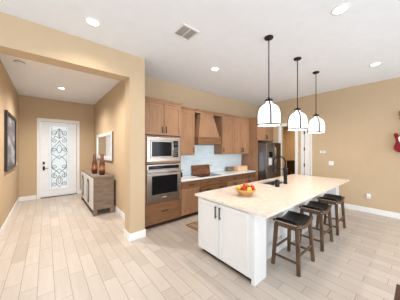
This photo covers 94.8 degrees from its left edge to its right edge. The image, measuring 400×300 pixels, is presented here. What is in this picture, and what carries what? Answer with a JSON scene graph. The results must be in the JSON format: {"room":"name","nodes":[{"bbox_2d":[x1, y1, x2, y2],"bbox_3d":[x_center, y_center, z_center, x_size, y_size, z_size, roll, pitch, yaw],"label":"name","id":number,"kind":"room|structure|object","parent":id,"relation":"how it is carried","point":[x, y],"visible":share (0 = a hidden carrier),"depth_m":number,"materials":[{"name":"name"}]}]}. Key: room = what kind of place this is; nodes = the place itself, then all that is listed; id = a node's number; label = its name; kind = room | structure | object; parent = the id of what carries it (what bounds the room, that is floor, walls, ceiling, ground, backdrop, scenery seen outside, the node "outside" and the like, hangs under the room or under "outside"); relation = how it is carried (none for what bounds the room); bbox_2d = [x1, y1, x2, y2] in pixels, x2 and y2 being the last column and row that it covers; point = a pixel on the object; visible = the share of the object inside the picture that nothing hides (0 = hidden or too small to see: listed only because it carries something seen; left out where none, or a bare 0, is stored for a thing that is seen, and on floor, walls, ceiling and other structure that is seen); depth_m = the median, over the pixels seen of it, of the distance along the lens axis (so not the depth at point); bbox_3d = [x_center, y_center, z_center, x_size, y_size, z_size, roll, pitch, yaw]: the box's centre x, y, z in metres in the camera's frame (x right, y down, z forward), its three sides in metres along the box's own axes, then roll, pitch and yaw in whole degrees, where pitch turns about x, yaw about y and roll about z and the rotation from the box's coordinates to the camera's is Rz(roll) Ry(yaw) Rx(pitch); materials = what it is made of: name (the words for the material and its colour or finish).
{"room":"kitchen","nodes":[
{"label":"kitchen","id":0,"kind":"room"},
{"bbox_2d":[0,59,18,228],"bbox_3d":[-4.307,-0.025,4.024,0.120,3.350,4.500,0,0,-40],"label":"wall","id":1,"kind":"structure","parent":0,"point":[9,97],"depth_m":4.11,"materials":[{"name":"paint"}]},
{"bbox_2d":[0,198,18,237],"bbox_3d":[-4.255,1.583,4.068,0.016,0.135,4.500,0,0,-40],"label":"baseboard","id":2,"kind":"structure","parent":1,"relation":"attached to","point":[7,220],"depth_m":4.12,"materials":[{"name":"white paint"}]},
{"bbox_2d":[4,110,15,171],"bbox_3d":[-4.500,-0.170,4.384,0.045,1.280,1.520,0,0,-40],"label":"wall picture","id":3,"kind":"object","parent":1,"relation":"attached to","point":[9,119],"visible":1,"depth_m":4.20,"materials":[{"name":"grey paper"}]},
{"bbox_2d":[19,95,93,198],"bbox_3d":[-4.922,-0.025,6.535,2.400,3.350,0.140,0,0,-40],"label":"wall","id":4,"kind":"structure","parent":0,"point":[30,108],"depth_m":6.07,"materials":[{"name":"paint"}]},
{"bbox_2d":[19,190,80,200],"bbox_3d":[-4.896,1.583,6.454,2.064,0.135,0.016,0,0,-40],"label":"baseboard","id":5,"kind":"structure","parent":4,"relation":"attached to","point":[25,198],"depth_m":5.91,"materials":[{"name":"white paint"}]},
{"bbox_2d":[37,118,79,198],"bbox_3d":[-4.916,0.310,6.435,1.190,2.680,0.020,0,0,-40],"label":"trim","id":6,"kind":"structure","parent":4,"relation":"attached to","point":[39,120],"depth_m":6.11,"materials":[{"name":"white paint"}]},
{"bbox_2d":[41,122,76,197],"bbox_3d":[-4.927,0.360,6.465,0.993,2.540,0.110,0,0,-40],"label":"door","id":7,"kind":"structure","parent":4,"relation":"in","point":[58,140],"depth_m":6.45,"materials":[{"name":"white paint"}]},
{"bbox_2d":[0,12,144,233],"bbox_3d":[-3.248,-0.025,1.800,5.530,3.350,0.270,0,0,-40],"label":"wall header","id":8,"kind":"structure","parent":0,"point":[19,37],"depth_m":3.09,"materials":[{"name":"paint"}]},
{"bbox_2d":[124,229,145,241],"bbox_3d":[-1.235,1.583,3.485,0.312,0.135,0.302,0,0,-40],"label":"baseboard","id":9,"kind":"object","parent":8,"relation":"attached to","point":[140,234],"visible":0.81,"depth_m":3.38,"materials":[{"name":"white paint"}]},
{"bbox_2d":[94,81,124,212],"bbox_3d":[-2.637,-0.025,5.421,0.075,3.350,4.500,0,0,-40],"label":"wall","id":10,"kind":"structure","parent":0,"point":[109,111],"depth_m":4.90,"materials":[{"name":"paint"}]},
{"bbox_2d":[96,131,112,160],"bbox_3d":[-3.035,-0.080,5.802,0.045,0.820,2.006,0,0,-40],"label":"wall mirror","id":11,"kind":"object","parent":10,"relation":"attached to","point":[104,142],"visible":0.99,"depth_m":5.64,"materials":[{"name":"white wood"}]},
{"bbox_2d":[114,205,124,219],"bbox_3d":[-2.672,1.583,5.392,0.016,0.135,4.468,0,0,-40],"label":"baseboard","id":12,"kind":"structure","parent":10,"relation":"attached to","point":[116,209],"depth_m":4.58,"materials":[{"name":"white paint"}]},
{"bbox_2d":[0,0,399,105],"bbox_3d":[1.069,-1.750,3.242,14.200,0.100,13.200,0,0,-40],"label":"ceiling","id":13,"kind":"structure","parent":0,"point":[342,47],"depth_m":2.94,"materials":[{"name":"paint"}]},
{"bbox_2d":[14,60,24,64],"bbox_3d":[-3.535,-1.677,3.600,0.156,0.044,0.156,0,0,-40],"label":"smoke detector","id":14,"kind":"object","parent":13,"relation":"attached to","point":[17,62],"visible":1,"depth_m":3.57,"materials":[{"name":"white paint"}]},
{"bbox_2d":[84,17,100,26],"bbox_3d":[-1.435,-1.696,2.463,0.192,0.008,0.192,0,0,-40],"label":"recessed light","id":15,"kind":"object","parent":13,"relation":"in","point":[91,21],"visible":1,"depth_m":2.46,"materials":[{"name":"white paint"}]},
{"bbox_2d":[172,23,199,41],"bbox_3d":[-0.209,-1.694,2.688,0.300,0.012,0.300,0,0,-40],"label":"ceiling vent","id":16,"kind":"object","parent":13,"relation":"in","point":[185,32],"visible":1,"depth_m":2.68,"materials":[{"name":"white metal"}]},
{"bbox_2d":[211,67,219,70],"bbox_3d":[0.318,-1.696,3.905,0.192,0.008,0.192,0,0,-40],"label":"recessed light","id":17,"kind":"object","parent":13,"relation":"in","point":[212,68],"visible":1,"depth_m":3.88,"materials":[{"name":"white paint"}]},
{"bbox_2d":[257,35,280,126],"bbox_3d":[1.047,-1.028,2.800,0.346,1.345,0.346,0,0,-40],"label":"pendant lamp","id":18,"kind":"object","parent":13,"relation":"hanging from","point":[269,113],"visible":1,"depth_m":2.70,"materials":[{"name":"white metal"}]},
{"bbox_2d":[287,57,307,130],"bbox_3d":[1.829,-1.028,3.454,0.346,1.345,0.346,0,0,-40],"label":"pendant lamp","id":19,"kind":"object","parent":13,"relation":"hanging from","point":[297,121],"visible":1,"depth_m":3.36,"materials":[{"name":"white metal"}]},
{"bbox_2d":[307,71,324,133],"bbox_3d":[2.566,-1.028,4.071,0.346,1.345,0.346,0,0,-40],"label":"pendant lamp","id":20,"kind":"object","parent":13,"relation":"hanging from","point":[316,124],"visible":0.98,"depth_m":3.97,"materials":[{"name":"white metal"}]},
{"bbox_2d":[331,3,350,14],"bbox_3d":[1.711,-1.696,2.240,0.192,0.008,0.192,0,0,-40],"label":"recessed light","id":21,"kind":"object","parent":13,"relation":"in","point":[342,8],"visible":1,"depth_m":2.24,"materials":[{"name":"white paint"}]},
{"bbox_2d":[369,62,381,66],"bbox_3d":[3.514,-1.696,3.685,0.192,0.008,0.192,0,0,-40],"label":"recessed light","id":22,"kind":"object","parent":13,"relation":"in","point":[375,63],"visible":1,"depth_m":3.69,"materials":[{"name":"white paint"}]},
{"bbox_2d":[0,193,399,299],"bbox_3d":[1.069,1.700,3.242,14.200,0.100,13.200,0,0,-40],"label":"floor","id":23,"kind":"structure","parent":0,"point":[52,248],"depth_m":2.67,"materials":[{"name":"beige wood"}]},
{"bbox_2d":[81,169,113,216],"bbox_3d":[-3.050,1.165,5.375,0.498,0.970,1.960,0,0,-40],"label":"sideboard","id":24,"kind":"object","parent":23,"relation":"on","point":[97,190],"visible":0.96,"depth_m":4.70,"materials":[{"name":"beige wood"}]},
{"bbox_2d":[91,154,97,173],"bbox_3d":[-2.920,0.410,5.093,0.154,0.538,0.154,0,0,-40],"label":"vase","id":25,"kind":"object","parent":24,"relation":"on","point":[94,168],"visible":1,"depth_m":5.05,"materials":[{"name":"orange ceramic"}]},
{"bbox_2d":[99,154,104,174],"bbox_3d":[-2.574,0.405,4.836,0.157,0.549,0.157,0,0,-40],"label":"vase","id":26,"kind":"object","parent":24,"relation":"on","point":[102,163],"visible":0.98,"depth_m":4.79,"materials":[{"name":"orange ceramic"}]},
{"bbox_2d":[145,96,182,228],"bbox_3d":[-0.929,0.300,4.164,0.921,2.700,0.617,0,0,-40],"label":"tall cabinet","id":27,"kind":"object","parent":23,"relation":"on","point":[162,117],"visible":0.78,"depth_m":3.94,"materials":[{"name":"brown wood"}]},
{"bbox_2d":[146,137,179,161],"bbox_3d":[-0.885,0.007,4.092,0.785,0.515,0.487,0,0,-40],"label":"microwave","id":28,"kind":"object","parent":27,"relation":"in","point":[167,147],"visible":1,"depth_m":3.91,"materials":[{"name":"metal"}]},
{"bbox_2d":[146,163,180,202],"bbox_3d":[-0.899,0.708,4.108,0.785,0.765,0.586,0,0,-40],"label":"wall oven","id":29,"kind":"object","parent":27,"relation":"in","point":[162,180],"visible":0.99,"depth_m":3.90,"materials":[{"name":"silver metal"}]},
{"bbox_2d":[179,180,199,219],"bbox_3d":[-0.378,1.206,4.631,0.586,0.888,0.606,0,0,-40],"label":"base cabinet","id":30,"kind":"object","parent":23,"relation":"on","point":[189,201],"visible":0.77,"depth_m":4.41,"materials":[{"name":"brown wood"}]},
{"bbox_2d":[186,221,197,231],"bbox_3d":[0.401,1.645,4.241,1.440,0.008,0.550,0,0,-40],"label":"kitchen mat","id":31,"kind":"object","parent":23,"relation":"on","point":[194,225],"visible":0.24,"depth_m":3.95,"materials":[{"name":"beige fabric"}]},
{"bbox_2d":[200,176,226,191],"bbox_3d":[0.228,1.206,5.138,0.985,0.888,0.606,0,0,-40],"label":"base cabinet","id":32,"kind":"object","parent":23,"relation":"on","point":[208,184],"visible":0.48,"depth_m":4.90,"materials":[{"name":"brown wood"}]},
{"bbox_2d":[181,170,255,181],"bbox_3d":[0.531,0.739,5.391,2.956,0.038,0.586,0,0,-40],"label":"countertop","id":33,"kind":"structure","parent":32,"relation":"on","point":[224,173],"depth_m":5.05,"materials":[{"name":"white stone"}]},
{"bbox_2d":[191,164,211,174],"bbox_3d":[0.078,0.588,5.322,0.790,0.260,0.078,0,0,-40],"label":"cutting board","id":34,"kind":"object","parent":33,"relation":"on","point":[196,169],"visible":0.9,"depth_m":5.26,"materials":[{"name":"brown wood"}]},
{"bbox_2d":[191,173,221,176],"bbox_3d":[0.194,0.714,5.066,0.760,0.010,0.420,0,0,-40],"label":"cooktop","id":35,"kind":"object","parent":33,"relation":"in","point":[207,174],"visible":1,"depth_m":4.98,"materials":[{"name":"black glass"}]},
{"bbox_2d":[226,167,233,170],"bbox_3d":[0.972,0.651,5.997,0.260,0.135,0.120,0,0,-40],"label":"box","id":36,"kind":"object","parent":33,"relation":"on","point":[227,168],"visible":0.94,"depth_m":5.94,"materials":[{"name":"beige wood"}]},
{"bbox_2d":[234,165,246,170],"bbox_3d":[1.372,0.644,6.182,0.520,0.150,0.200,0,0,-40],"label":"bread box","id":37,"kind":"object","parent":33,"relation":"on","point":[242,167],"visible":0.94,"depth_m":6.06,"materials":[{"name":"brown wood"}]},
{"bbox_2d":[227,174,241,186],"bbox_3d":[0.872,1.206,5.677,0.685,0.888,0.606,0,0,-40],"label":"base cabinet","id":38,"kind":"object","parent":23,"relation":"on","point":[232,180],"visible":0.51,"depth_m":5.46,"materials":[{"name":"brown wood"}]},
{"bbox_2d":[242,172,254,183],"bbox_3d":[1.401,1.206,6.120,0.685,0.888,0.606,0,0,-40],"label":"base cabinet","id":39,"kind":"object","parent":23,"relation":"on","point":[246,177],"visible":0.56,"depth_m":5.91,"materials":[{"name":"brown wood"}]},
{"bbox_2d":[241,117,272,180],"bbox_3d":[2.098,0.300,6.645,1.044,2.700,0.696,0,0,-40],"label":"tall cabinet","id":40,"kind":"object","parent":23,"relation":"on","point":[257,134],"visible":0.53,"depth_m":6.25,"materials":[{"name":"brown wood"}]},
{"bbox_2d":[198,186,338,286],"bbox_3d":[1.667,1.208,3.736,3.649,0.884,1.050,0,0,-40],"label":"kitchen island","id":41,"kind":"object","parent":23,"relation":"on","point":[242,241],"visible":0.66,"depth_m":2.53,"materials":[{"name":"white paint"}]},
{"bbox_2d":[195,174,348,217],"bbox_3d":[1.740,0.747,3.706,3.685,0.034,1.290,0,0,-40],"label":"island countertop","id":42,"kind":"structure","parent":41,"relation":"on","point":[267,201],"depth_m":2.95,"materials":[{"name":"beige stone"}]},
{"bbox_2d":[235,187,255,195],"bbox_3d":[0.720,0.677,2.910,0.330,0.105,0.330,0,0,-40],"label":"fruit bowl","id":43,"kind":"object","parent":42,"relation":"on","point":[241,192],"visible":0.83,"depth_m":2.80,"materials":[{"name":"brown wood"}]},
{"bbox_2d":[262,181,283,184],"bbox_3d":[1.615,0.857,4.038,0.656,0.187,0.356,0,0,-40],"label":"sink","id":44,"kind":"object","parent":42,"relation":"in","point":[271,182],"visible":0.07,"depth_m":4.29,"materials":[{"name":"metal"}]},
{"bbox_2d":[275,179,279,186],"bbox_3d":[1.494,0.657,3.559,0.088,0.143,0.088,0,0,-40],"label":"soap dispenser","id":45,"kind":"object","parent":42,"relation":"on","point":[277,182],"visible":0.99,"depth_m":3.53,"materials":[{"name":"black metal"}]},
{"bbox_2d":[272,156,287,183],"bbox_3d":[1.731,0.436,3.976,0.123,0.586,0.330,0,0,-40],"label":"faucet","id":46,"kind":"object","parent":42,"relation":"on","point":[285,169],"visible":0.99,"depth_m":3.85,"materials":[{"name":"black metal"}]},
{"bbox_2d":[258,142,280,180],"bbox_3d":[2.225,0.720,6.503,0.960,1.860,0.942,0,0,-40],"label":"refrigerator","id":47,"kind":"object","parent":23,"relation":"on","point":[267,152],"visible":0.53,"depth_m":6.05,"materials":[{"name":"silver metal"}]},
{"bbox_2d":[286,160,294,174],"bbox_3d":[4.205,1.075,7.822,0.570,1.150,0.860,0,0,-40],"label":"base cabinet","id":48,"kind":"object","parent":23,"relation":"on","point":[290,163],"visible":0.26,"depth_m":7.84,"materials":[{"name":"brown wood"}]},
{"bbox_2d":[271,210,314,276],"bbox_3d":[1.360,1.314,2.683,0.541,0.672,0.393,0,0,-40],"label":"bar stool","id":49,"kind":"object","parent":23,"relation":"on","point":[292,220],"visible":1,"depth_m":2.63,"materials":[{"name":"brown wood"}]},
{"bbox_2d":[276,211,309,224],"bbox_3d":[1.360,1.029,2.683,0.472,0.102,0.300,0,0,-40],"label":"seat cushion","id":50,"kind":"object","parent":49,"relation":"on","point":[291,217],"depth_m":2.63,"materials":[{"name":"black leather"}]},
{"bbox_2d":[299,200,332,251],"bbox_3d":[2.050,1.314,3.261,0.541,0.672,0.393,0,0,-40],"label":"bar stool","id":51,"kind":"object","parent":23,"relation":"on","point":[313,207],"visible":0.89,"depth_m":3.17,"materials":[{"name":"brown wood"}]},
{"bbox_2d":[301,201,328,210],"bbox_3d":[2.050,1.029,3.261,0.472,0.102,0.300,0,0,-40],"label":"seat cushion","id":52,"kind":"object","parent":51,"relation":"on","point":[312,205],"depth_m":3.20,"materials":[{"name":"black leather"}]},
{"bbox_2d":[316,193,345,235],"bbox_3d":[2.713,1.314,3.816,0.541,0.672,0.393,0,0,-40],"label":"bar stool","id":53,"kind":"object","parent":23,"relation":"on","point":[332,199],"visible":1,"depth_m":3.75,"materials":[{"name":"brown wood"}]},
{"bbox_2d":[319,194,341,200],"bbox_3d":[2.713,1.029,3.816,0.472,0.102,0.300,0,0,-40],"label":"seat cushion","id":54,"kind":"object","parent":53,"relation":"on","point":[327,197],"depth_m":3.77,"materials":[{"name":"black leather"}]},
{"bbox_2d":[394,284,399,299],"bbox_3d":[1.536,1.275,0.307,0.850,0.750,1.700,0,0,-40],"label":"dining table","id":55,"kind":"object","parent":23,"relation":"on","point":[397,291],"visible":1,"depth_m":1.15,"materials":[{"name":"brown wood"}]},
{"bbox_2d":[145,76,257,175],"bbox_3d":[0.359,-0.025,5.725,4.900,3.350,0.120,0,0,-40],"label":"wall","id":56,"kind":"structure","parent":0,"point":[154,88],"depth_m":5.26,"materials":[{"name":"paint"}]},
{"bbox_2d":[181,106,194,154],"bbox_3d":[-0.451,-0.445,4.714,0.581,1.210,0.386,0,0,-40],"label":"upper cabinet","id":57,"kind":"object","parent":56,"relation":"attached to","point":[187,113],"visible":0.58,"depth_m":4.64,"materials":[{"name":"brown wood"}]},
{"bbox_2d":[195,109,221,144],"bbox_3d":[0.196,-0.583,5.188,1.010,0.935,0.489,0,0,-40],"label":"range hood","id":58,"kind":"object","parent":56,"relation":"attached to","point":[206,132],"visible":0.8,"depth_m":4.97,"materials":[{"name":"brown wood"}]},
{"bbox_2d":[181,145,240,175],"bbox_3d":[0.338,0.302,5.621,2.957,0.825,0.012,0,0,-40],"label":"tile backsplash","id":59,"kind":"structure","parent":56,"relation":"attached to","point":[204,154],"depth_m":5.57,"materials":[{"name":"white tile"}]},
{"bbox_2d":[214,113,233,153],"bbox_3d":[0.765,-0.445,5.731,0.540,1.210,0.386,0,0,-40],"label":"upper cabinet","id":60,"kind":"object","parent":56,"relation":"attached to","point":[224,124],"visible":0.91,"depth_m":5.59,"materials":[{"name":"brown wood"}]},
{"bbox_2d":[234,116,249,153],"bbox_3d":[1.284,-0.445,6.166,0.806,1.210,0.386,0,0,-40],"label":"upper cabinet","id":61,"kind":"object","parent":56,"relation":"attached to","point":[241,124],"visible":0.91,"depth_m":6.03,"materials":[{"name":"brown wood"}]},
{"bbox_2d":[283,127,294,175],"bbox_3d":[3.699,-0.025,7.921,2.800,3.350,5.800,0,0,-40],"label":"wall","id":62,"kind":"structure","parent":0,"point":[288,136],"depth_m":9.10,"materials":[{"name":"paint"}]},
{"bbox_2d":[258,77,399,212],"bbox_3d":[4.505,-0.025,4.683,0.120,3.350,10.600,0,0,-40],"label":"wall","id":63,"kind":"structure","parent":0,"point":[361,122],"depth_m":4.91,"materials":[{"name":"paint"}]},
{"bbox_2d":[278,123,297,176],"bbox_3d":[3.072,0.375,6.379,0.140,2.550,0.660,0,0,-40],"label":"trim","id":64,"kind":"structure","parent":63,"relation":"attached to","point":[282,124],"depth_m":6.14,"materials":[{"name":"white paint"}]},
{"bbox_2d":[301,130,311,175],"bbox_3d":[3.401,0.375,5.892,0.020,2.550,0.330,0,0,-40],"label":"trim","id":65,"kind":"structure","parent":63,"relation":"attached to","point":[302,132],"depth_m":5.94,"materials":[{"name":"white paint"}]},
{"bbox_2d":[304,130,309,175],"bbox_3d":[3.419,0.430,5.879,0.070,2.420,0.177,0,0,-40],"label":"door","id":66,"kind":"structure","parent":63,"relation":"in","point":[307,136],"depth_m":5.87,"materials":[{"name":"white paint"}]},
{"bbox_2d":[339,203,399,218],"bbox_3d":[5.643,1.583,3.217,0.016,0.135,6.650,0,0,-40],"label":"baseboard","id":67,"kind":"structure","parent":63,"relation":"attached to","point":[347,206],"depth_m":4.69,"materials":[{"name":"white paint"}]},
{"bbox_3d":[4.697,-0.720,4.257,0.130,0.080,0.122,0,0,-40],"label":"hanger","id":68,"kind":"object","parent":63,"relation":"attached to","visible":0},
{"bbox_2d":[394,110,399,151],"bbox_3d":[4.689,-0.417,4.223,0.062,1.003,0.333,0,0,-40],"label":"electric guitar","id":69,"kind":"object","parent":68,"relation":"hanging from","point":[397,137],"visible":1,"depth_m":4.30,"materials":[{"name":"red paint"}]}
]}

